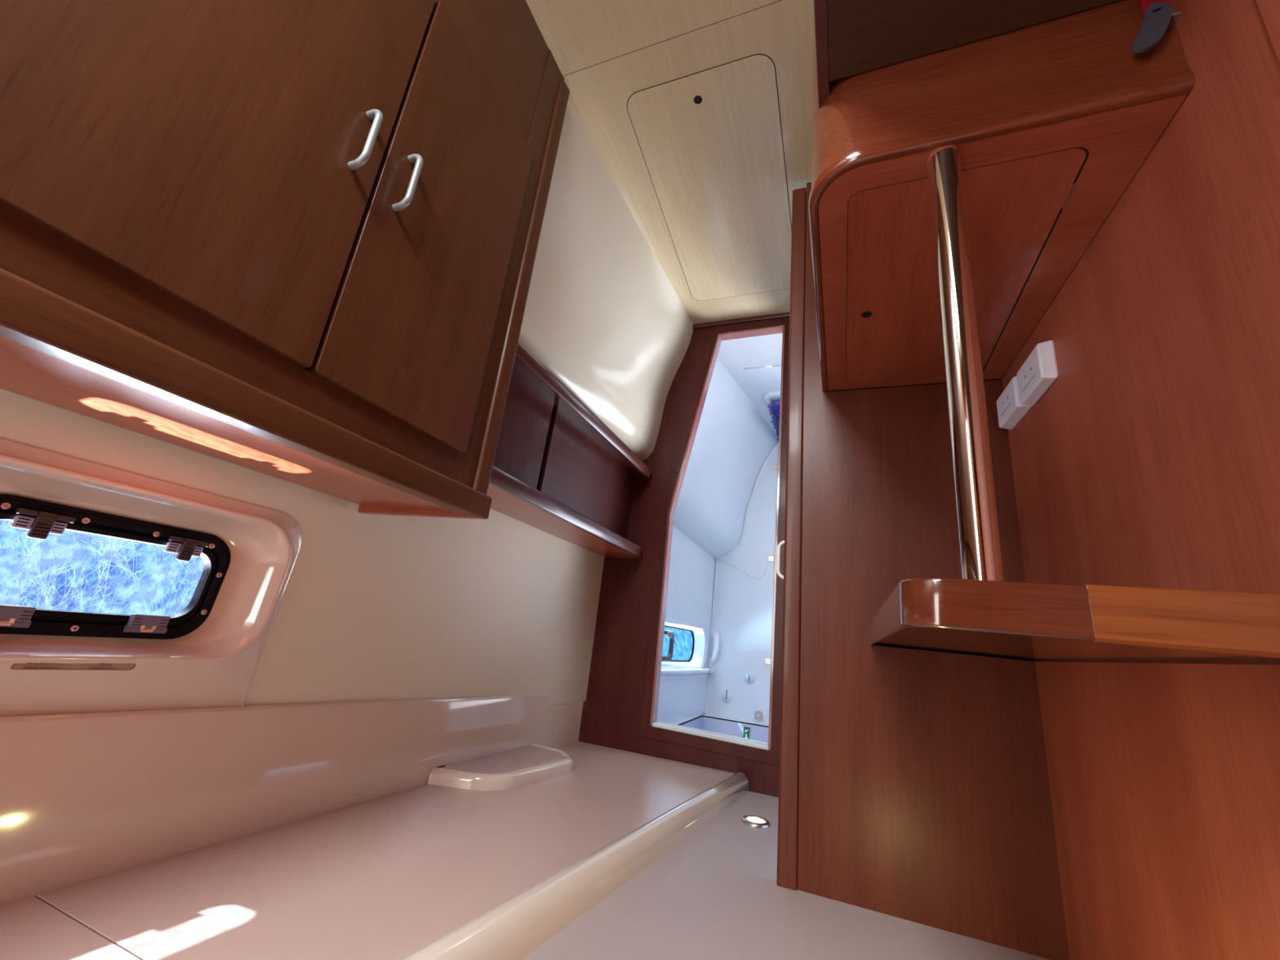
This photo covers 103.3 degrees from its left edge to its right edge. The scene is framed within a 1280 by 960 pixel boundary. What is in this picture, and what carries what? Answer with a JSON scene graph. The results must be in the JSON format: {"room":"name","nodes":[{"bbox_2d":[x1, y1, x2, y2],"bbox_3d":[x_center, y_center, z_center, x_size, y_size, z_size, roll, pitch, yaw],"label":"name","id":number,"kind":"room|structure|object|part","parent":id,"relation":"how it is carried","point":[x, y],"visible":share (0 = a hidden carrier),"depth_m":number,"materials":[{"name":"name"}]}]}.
{"room":"ship interior","nodes":[
{"label":"ship interior","id":0,"kind":"room"},
{"bbox_2d":[0,388,604,706],"bbox_3d":[-0.801,0.102,0.717,0.120,0.600,3.374,-2,-19,24],"label":"wall","id":1,"kind":"structure","parent":0,"point":[372,606],"depth_m":1.24,"materials":[{"name":"white plastic"}]},
{"bbox_2d":[0,437,302,716],"bbox_3d":[-0.833,0.147,0.789,0.106,0.450,1.303,-2,-19,24],"label":"window","id":2,"kind":"structure","parent":1,"relation":"in","point":[208,653],"depth_m":0.82,"materials":[{"name":"beige plastic"}]},
{"bbox_3d":[-0.854,0.067,0.723,0.012,0.033,0.019,-1,-19,22],"label":"latch lever","id":3,"kind":"part","parent":2,"relation":"part of","materials":[{"name":"grey plastic"}]},
{"bbox_2d":[10,662,135,670],"bbox_3d":[-0.828,0.274,0.747,0.002,0.015,0.135,-1,-19,24],"label":"warning label","id":4,"kind":"object","parent":2,"relation":"attached to","point":[30,666],"visible":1,"depth_m":0.74,"materials":[{"name":"beige"}]},
{"bbox_3d":[-0.851,0.148,0.792,0.040,0.186,0.347,-1,-19,23],"label":"frame","id":5,"kind":"part","parent":2,"relation":"part of","materials":[{"name":"black plastic"}]},
{"bbox_3d":[-0.786,0.123,0.877,0.012,0.033,0.019,-1,-19,22],"label":"latch lever","id":6,"kind":"part","parent":2,"relation":"part of","materials":[{"name":"grey plastic"}]},
{"bbox_2d":[0,695,583,904],"bbox_3d":[-0.891,0.422,0.627,0.060,0.319,3.346,-1,-19,23],"label":"wall panel","id":7,"kind":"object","parent":1,"relation":"attached to","point":[87,796],"depth_m":0.88,"materials":[{"name":"beige plastic"}]},
{"bbox_2d":[519,100,693,472],"bbox_3d":[-0.561,-0.742,0.926,0.327,1.177,3.377,-1,-19,23],"label":"wall","id":8,"kind":"structure","parent":0,"point":[602,313],"depth_m":1.80,"materials":[{"name":"white plastic"}]},
{"bbox_2d":[0,0,569,519],"bbox_3d":[-0.744,-0.819,0.488,0.374,1.288,1.921,-1,-19,22],"label":"upper cabinet","id":9,"kind":"object","parent":8,"relation":"attached to","point":[296,242],"visible":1,"depth_m":0.71,"materials":[{"name":"brown wood"}]},
{"bbox_3d":[-0.585,-0.677,0.491,0.017,0.814,0.826,-1,-19,22],"label":"door","id":10,"kind":"part","parent":9,"relation":"part of","materials":[{"name":"brown wood"}]},
{"bbox_3d":[-0.689,-0.306,0.243,0.014,0.060,1.850,-1,-19,22],"label":"rail","id":11,"kind":"part","parent":9,"relation":"part of","materials":[{"name":"brown wood"}]},
{"bbox_3d":[-0.433,-0.544,0.804,0.035,0.120,0.012,-1,-19,22],"label":"handle","id":12,"kind":"part","parent":9,"relation":"part of","materials":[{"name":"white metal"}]},
{"bbox_3d":[-0.402,-0.521,0.883,0.035,0.122,0.012,-1,-19,22],"label":"handle","id":13,"kind":"part","parent":9,"relation":"part of","materials":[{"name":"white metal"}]},
{"bbox_3d":[-0.378,-0.492,1.008,0.017,0.814,0.334,-1,-19,22],"label":"door","id":14,"kind":"part","parent":9,"relation":"part of","materials":[{"name":"brown wood"}]},
{"bbox_3d":[-0.581,-1.266,0.543,0.012,0.371,1.850,-1,-19,22],"label":"rail","id":15,"kind":"part","parent":9,"relation":"part of","materials":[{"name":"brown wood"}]},
{"bbox_3d":[-0.287,-0.543,1.263,0.035,1.213,0.042,-1,-19,22],"label":"corner post","id":16,"kind":"part","parent":9,"relation":"part of","materials":[{"name":"brown wood"}]},
{"bbox_2d":[487,339,652,559],"bbox_3d":[-0.263,-0.034,1.769,0.206,0.404,1.187,-1,-19,22],"label":"wall shelf","id":17,"kind":"object","parent":8,"relation":"attached to","point":[581,496],"visible":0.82,"depth_m":1.69,"materials":[{"name":"brown wood"}]},
{"bbox_3d":[-0.392,-0.159,1.440,0.024,0.388,0.438,-1,-19,22],"label":"panel","id":18,"kind":"part","parent":17,"relation":"part of","materials":[{"name":"brown wood"}]},
{"bbox_3d":[-0.205,0.136,1.683,0.034,0.044,1.184,-1,-19,22],"label":"fiddle rail","id":19,"kind":"part","parent":17,"relation":"part of","materials":[{"name":"brown wood"}]},
{"bbox_3d":[-0.165,-0.203,1.788,0.034,0.045,1.184,-1,-19,22],"label":"fiddle rail","id":20,"kind":"part","parent":17,"relation":"part of","materials":[{"name":"brown wood"}]},
{"bbox_3d":[-0.178,0.032,1.975,0.024,0.388,0.723,-1,-19,22],"label":"panel","id":21,"kind":"part","parent":17,"relation":"part of","materials":[{"name":"brown wood"}]},
{"bbox_2d":[525,0,813,435],"bbox_3d":[0.265,-1.066,1.512,2.000,0.057,4.780,-1,-19,22],"label":"ceiling","id":22,"kind":"structure","parent":0,"point":[782,30],"depth_m":1.40,"materials":[{"name":"beige wood"}]},
{"bbox_2d":[626,53,791,301],"bbox_3d":[0.296,-0.966,1.815,0.465,0.002,0.950,-1,-19,22],"label":"access panel","id":23,"kind":"object","parent":22,"relation":"attached to","point":[710,140],"visible":0.9,"depth_m":1.67,"materials":[{"name":"beige wood"}]},
{"bbox_2d":[763,391,780,426],"bbox_3d":[1.091,-0.403,3.209,0.527,0.018,0.710,-1,-19,22],"label":"frame","id":24,"kind":"object","parent":22,"relation":"attached to","point":[766,397],"visible":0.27,"depth_m":3.01,"materials":[{"name":"white plastic"}]},
{"bbox_2d":[766,400,780,443],"bbox_3d":[1.081,-0.368,3.232,0.481,0.039,0.622,-1,-19,22],"label":"skylight","id":25,"kind":"object","parent":24,"relation":"in","point":[775,408],"visible":0.08,"depth_m":3.16,"materials":[{"name":"blue glass"}]},
{"bbox_2d":[578,324,784,797],"bbox_3d":[0.394,0.179,2.119,1.670,2.040,0.025,-1,-19,22],"label":"wall","id":26,"kind":"structure","parent":0,"point":[611,711],"depth_m":2.13,"materials":[{"name":"brown wood"}]},
{"bbox_2d":[652,721,769,750],"bbox_3d":[0.265,1.006,1.920,0.459,0.102,0.095,-1,-19,22],"label":"trim","id":27,"kind":"structure","parent":26,"relation":"attached to","point":[761,744],"depth_m":1.90,"materials":[{"name":"white plastic"}]},
{"bbox_2d":[638,316,789,766],"bbox_3d":[0.346,0.126,2.141,0.561,1.850,0.008,-1,-19,22],"label":"trim","id":28,"kind":"structure","parent":26,"relation":"attached to","point":[645,730],"depth_m":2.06,"materials":[{"name":"brown wood"}]},
{"bbox_2d":[692,311,789,328],"bbox_3d":[0.529,-0.753,2.374,0.750,0.021,0.015,-1,-19,22],"label":"trim","id":29,"kind":"structure","parent":26,"relation":"attached to","point":[704,325],"depth_m":2.39,"materials":[{"name":"brown wood"}]},
{"bbox_2d":[656,356,777,723],"bbox_3d":[0.420,0.394,2.823,0.410,1.915,1.411,-2,-19,25],"label":"wall","id":30,"kind":"structure","parent":0,"point":[733,441],"depth_m":3.02,"materials":[{"name":"white plastic"}]},
{"bbox_2d":[660,617,714,679],"bbox_3d":[0.195,0.939,2.817,0.125,0.308,1.175,-2,-19,25],"label":"window","id":31,"kind":"structure","parent":30,"relation":"in","point":[695,660],"depth_m":2.98,"materials":[{"name":"white plastic"}]},
{"bbox_3d":[0.091,0.866,2.661,0.015,0.168,0.461,-2,-19,25],"label":"opening frame","id":32,"kind":"part","parent":31,"relation":"part of","materials":[{"name":"grey plastic"}]},
{"bbox_3d":[0.223,1.064,2.781,0.052,0.057,1.134,-2,-19,25],"label":"blind rail","id":33,"kind":"part","parent":31,"relation":"part of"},
{"bbox_2d":[743,364,781,369],"bbox_3d":[0.841,-0.611,2.662,0.585,0.010,0.010,-1,-19,22],"label":"trim","id":34,"kind":"structure","parent":30,"relation":"attached to","point":[776,365],"depth_m":2.73,"materials":[{"name":"white plastic"}]},
{"bbox_2d":[670,713,768,726],"bbox_3d":[0.669,1.300,2.402,1.650,0.080,1.375,-1,-19,22],"label":"floor","id":35,"kind":"structure","parent":0,"point":[677,722],"depth_m":3.06,"materials":[{"name":"white plastic"}]},
{"bbox_2d":[678,715,768,742],"bbox_3d":[0.558,1.417,2.632,0.686,0.190,0.763,-1,-19,22],"label":"shower tray","id":36,"kind":"object","parent":35,"relation":"in","point":[731,727],"visible":0.06,"depth_m":3.02,"materials":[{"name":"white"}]},
{"bbox_2d":[742,726,750,738],"bbox_3d":[0.625,1.508,2.979,0.036,0.098,0.016,-1,-19,22],"label":"sticker","id":37,"kind":"object","parent":36,"relation":"in","point":[746,730],"visible":0.66,"depth_m":2.99,"materials":[{"name":"green"}]},
{"bbox_2d":[706,445,778,724],"bbox_3d":[1.145,0.595,3.262,1.385,1.990,0.030,-1,-19,22],"label":"wall","id":38,"kind":"structure","parent":0,"point":[744,603],"depth_m":3.33,"materials":[{"name":"white plastic"}]},
{"bbox_2d":[705,558,717,713],"bbox_3d":[0.474,1.013,3.361,0.026,0.990,0.014,-1,-19,22],"label":"trim","id":39,"kind":"structure","parent":38,"relation":"attached to","point":[716,565],"depth_m":3.37,"materials":[{"name":"white plastic"}]},
{"bbox_2d":[708,630,719,666],"bbox_3d":[0.480,1.098,3.303,0.081,0.225,0.067,-1,-19,22],"label":"curved handhold","id":40,"kind":"object","parent":38,"relation":"attached to","point":[715,634],"visible":1,"depth_m":3.28,"materials":[{"name":"white plastic"}]},
{"bbox_2d":[721,689,733,702],"bbox_3d":[0.543,1.361,3.183,0.072,0.082,0.049,-1,-19,22],"label":"hook","id":41,"kind":"object","parent":38,"relation":"attached to","point":[726,696],"visible":1,"depth_m":3.19,"materials":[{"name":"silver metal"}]},
{"bbox_2d":[720,559,768,579],"bbox_3d":[0.695,0.599,3.421,0.335,0.135,0.007,-1,-19,22],"label":"trim","id":42,"kind":"structure","parent":38,"relation":"attached to","point":[721,559],"depth_m":3.40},
{"bbox_2d":[716,441,778,559],"bbox_3d":[0.773,0.126,3.558,0.423,0.903,0.020,-1,-19,22],"label":"trim","id":43,"kind":"structure","parent":38,"relation":"attached to","point":[735,548],"depth_m":3.54,"materials":[{"name":"white plastic"}]},
{"bbox_2d":[743,671,755,684],"bbox_3d":[0.682,1.238,3.171,0.072,0.082,0.049,-1,-19,22],"label":"hook","id":44,"kind":"object","parent":38,"relation":"attached to","point":[748,677],"visible":1,"depth_m":3.18,"materials":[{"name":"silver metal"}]},
{"bbox_2d":[754,710,763,719],"bbox_3d":[0.725,1.437,3.096,0.050,0.053,0.026,-1,-19,22],"label":"drain cover","id":45,"kind":"object","parent":38,"relation":"in","point":[758,715],"depth_m":3.10,"materials":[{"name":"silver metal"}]},
{"bbox_2d":[764,463,777,664],"bbox_3d":[1.101,0.618,3.241,0.552,1.675,0.021,-1,-19,22],"label":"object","id":46,"kind":"structure","parent":38,"relation":"in","point":[771,558],"depth_m":3.37,"materials":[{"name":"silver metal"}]},
{"bbox_2d":[521,791,1049,959],"bbox_3d":[-0.084,0.594,0.247,1.550,0.060,3.350,-1,-19,22],"label":"floor","id":47,"kind":"structure","parent":0,"point":[715,895],"depth_m":0.94,"materials":[{"name":"white plastic"}]},
{"bbox_2d":[0,741,749,959],"bbox_3d":[-0.558,0.543,0.452,0.686,0.057,3.363,-1,-19,23],"label":"bench","id":48,"kind":"object","parent":47,"relation":"on","point":[426,872],"visible":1,"depth_m":0.84,"materials":[{"name":"beige plastic"}]},
{"bbox_3d":[-0.941,0.305,-0.189,0.531,0.048,1.796,-1,-19,22],"label":"panel","id":49,"kind":"part","parent":48,"relation":"part of","materials":[{"name":"white plastic"}]},
{"bbox_2d":[427,742,573,791],"bbox_3d":[-0.366,0.856,1.511,0.213,0.036,0.500,-1,-19,22],"label":"hump","id":50,"kind":"object","parent":48,"relation":"on","point":[534,762],"visible":1,"depth_m":1.43,"materials":[{"name":"beige plastic"}]},
{"bbox_3d":[-0.381,0.847,1.520,0.180,0.011,0.434,-1,-19,22],"label":"lid","id":51,"kind":"part","parent":50,"relation":"part of","materials":[{"name":"white plastic"}]},
{"bbox_3d":[-0.411,0.541,0.393,0.449,0.057,3.344,-1,-19,22],"label":"rail","id":52,"kind":"part","parent":48,"relation":"part of","materials":[{"name":"beige plastic"}]},
{"bbox_2d":[742,815,770,828],"bbox_3d":[0.334,0.983,1.458,0.080,0.010,0.080,-1,-19,22],"label":"light","id":53,"kind":"object","parent":47,"relation":"on","point":[753,821],"visible":1,"depth_m":1.44,"materials":[{"name":"silver metal"}]},
{"bbox_2d":[797,182,1070,959],"bbox_3d":[0.679,-0.047,1.273,0.513,1.930,0.022,-1,-19,22],"label":"wall","id":54,"kind":"structure","parent":0,"point":[924,793],"depth_m":1.10,"materials":[{"name":"brown wood"}]},
{"bbox_2d":[776,540,784,579],"bbox_3d":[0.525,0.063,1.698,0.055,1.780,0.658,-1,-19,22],"label":"handle","id":55,"kind":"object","parent":54,"relation":"in","point":[780,544],"depth_m":1.38,"materials":[{"name":"silver metal"}]},
{"bbox_2d":[776,187,806,890],"bbox_3d":[0.419,-0.033,1.371,0.042,1.905,0.038,-1,-19,22],"label":"door","id":56,"kind":"structure","parent":54,"relation":"attached to","point":[788,771],"depth_m":1.27,"materials":[{"name":"brown wood"}]},
{"bbox_2d":[827,0,1119,81],"bbox_3d":[0.281,-1.231,-0.059,0.610,0.612,1.918,-1,-19,22],"label":"ceiling","id":57,"kind":"structure","parent":0,"point":[864,35],"depth_m":0.72,"materials":[{"name":"brown wood"}]},
{"bbox_2d":[813,0,829,108],"bbox_3d":[0.003,-1.214,0.092,0.018,0.614,2.000,-1,-19,22],"label":"trim","id":58,"kind":"structure","parent":57,"relation":"attached to","point":[820,6],"depth_m":0.76,"materials":[{"name":"brown wood"}]},
{"bbox_2d":[1001,0,1279,959],"bbox_3d":[0.469,-0.483,0.005,0.030,1.960,2.638,0,-18,19],"label":"wall","id":59,"kind":"structure","parent":0,"point":[1151,459],"depth_m":0.64,"materials":[{"name":"brown wood"}]},
{"bbox_2d":[808,0,1194,391],"bbox_3d":[0.625,-0.729,1.117,0.444,0.780,0.717,-1,-19,22],"label":"locker","id":60,"kind":"object","parent":59,"relation":"attached to","point":[1051,122],"visible":0.94,"depth_m":0.77,"materials":[{"name":"brown wood"}]},
{"bbox_2d":[1131,0,1181,53],"bbox_3d":[0.649,-0.586,0.639,0.058,0.118,0.014,-1,-19,22],"label":"tag","id":61,"kind":"object","parent":60,"relation":"hanging from","point":[1157,14],"visible":1,"depth_m":0.63,"materials":[{"name":"plastic"}]},
{"bbox_2d":[996,340,1058,430],"bbox_3d":[0.819,-0.192,1.081,0.028,0.086,0.261,0,-18,19],"label":"electrical outlets","id":62,"kind":"object","parent":59,"relation":"attached to","point":[1039,371],"visible":1,"depth_m":1.03,"materials":[{"name":"white plastic"}]},
{"bbox_2d":[869,577,1279,665],"bbox_3d":[0.561,0.238,0.787,0.340,0.052,0.735,-1,-19,22],"label":"corner shelf","id":63,"kind":"object","parent":59,"relation":"attached to","point":[1029,621],"visible":1,"depth_m":0.49,"materials":[{"name":"brown wood"}]},
{"bbox_2d":[925,144,1004,581],"bbox_3d":[0.400,-0.176,0.635,0.039,0.609,0.049,-1,-19,22],"label":"pole","id":64,"kind":"object","parent":63,"relation":"on","point":[980,545],"visible":0.91,"depth_m":0.60,"materials":[{"name":"silver metal"}]},
{"bbox_2d":[925,144,959,177],"bbox_3d":[0.433,-0.457,0.726,0.039,0.016,0.042,-1,-19,22],"label":"socket","id":65,"kind":"object","parent":64,"relation":"attached to","point":[938,153],"depth_m":0.71,"materials":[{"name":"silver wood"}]},
{"bbox_2d":[1254,0,1279,66],"bbox_3d":[0.540,-0.068,0.272,0.014,1.345,0.217,0,-18,19],"label":"trim","id":66,"kind":"structure","parent":59,"relation":"attached to","point":[1268,10],"depth_m":0.49,"materials":[{"name":"brown wood"}]},
{"label":"outside","id":67,"kind":"structure","parent":0,"visible":0},
{"bbox_2d":[0,520,693,660],"bbox_3d":[-0.842,3.157,15.094,2.831,4.907,40.000,-1,-19,22],"label":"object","id":68,"kind":"object","parent":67,"point":[683,642],"visible":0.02,"depth_m":4.12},
{"bbox_2d":[0,520,204,616],"bbox_3d":[-4.225,0.129,3.966,1.305,3.318,6.052,0,-18,20],"label":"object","id":69,"kind":"object","parent":68,"relation":"on","point":[113,548],"visible":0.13,"depth_m":3.75,"materials":[{"name":"blue glass"}]}
]}

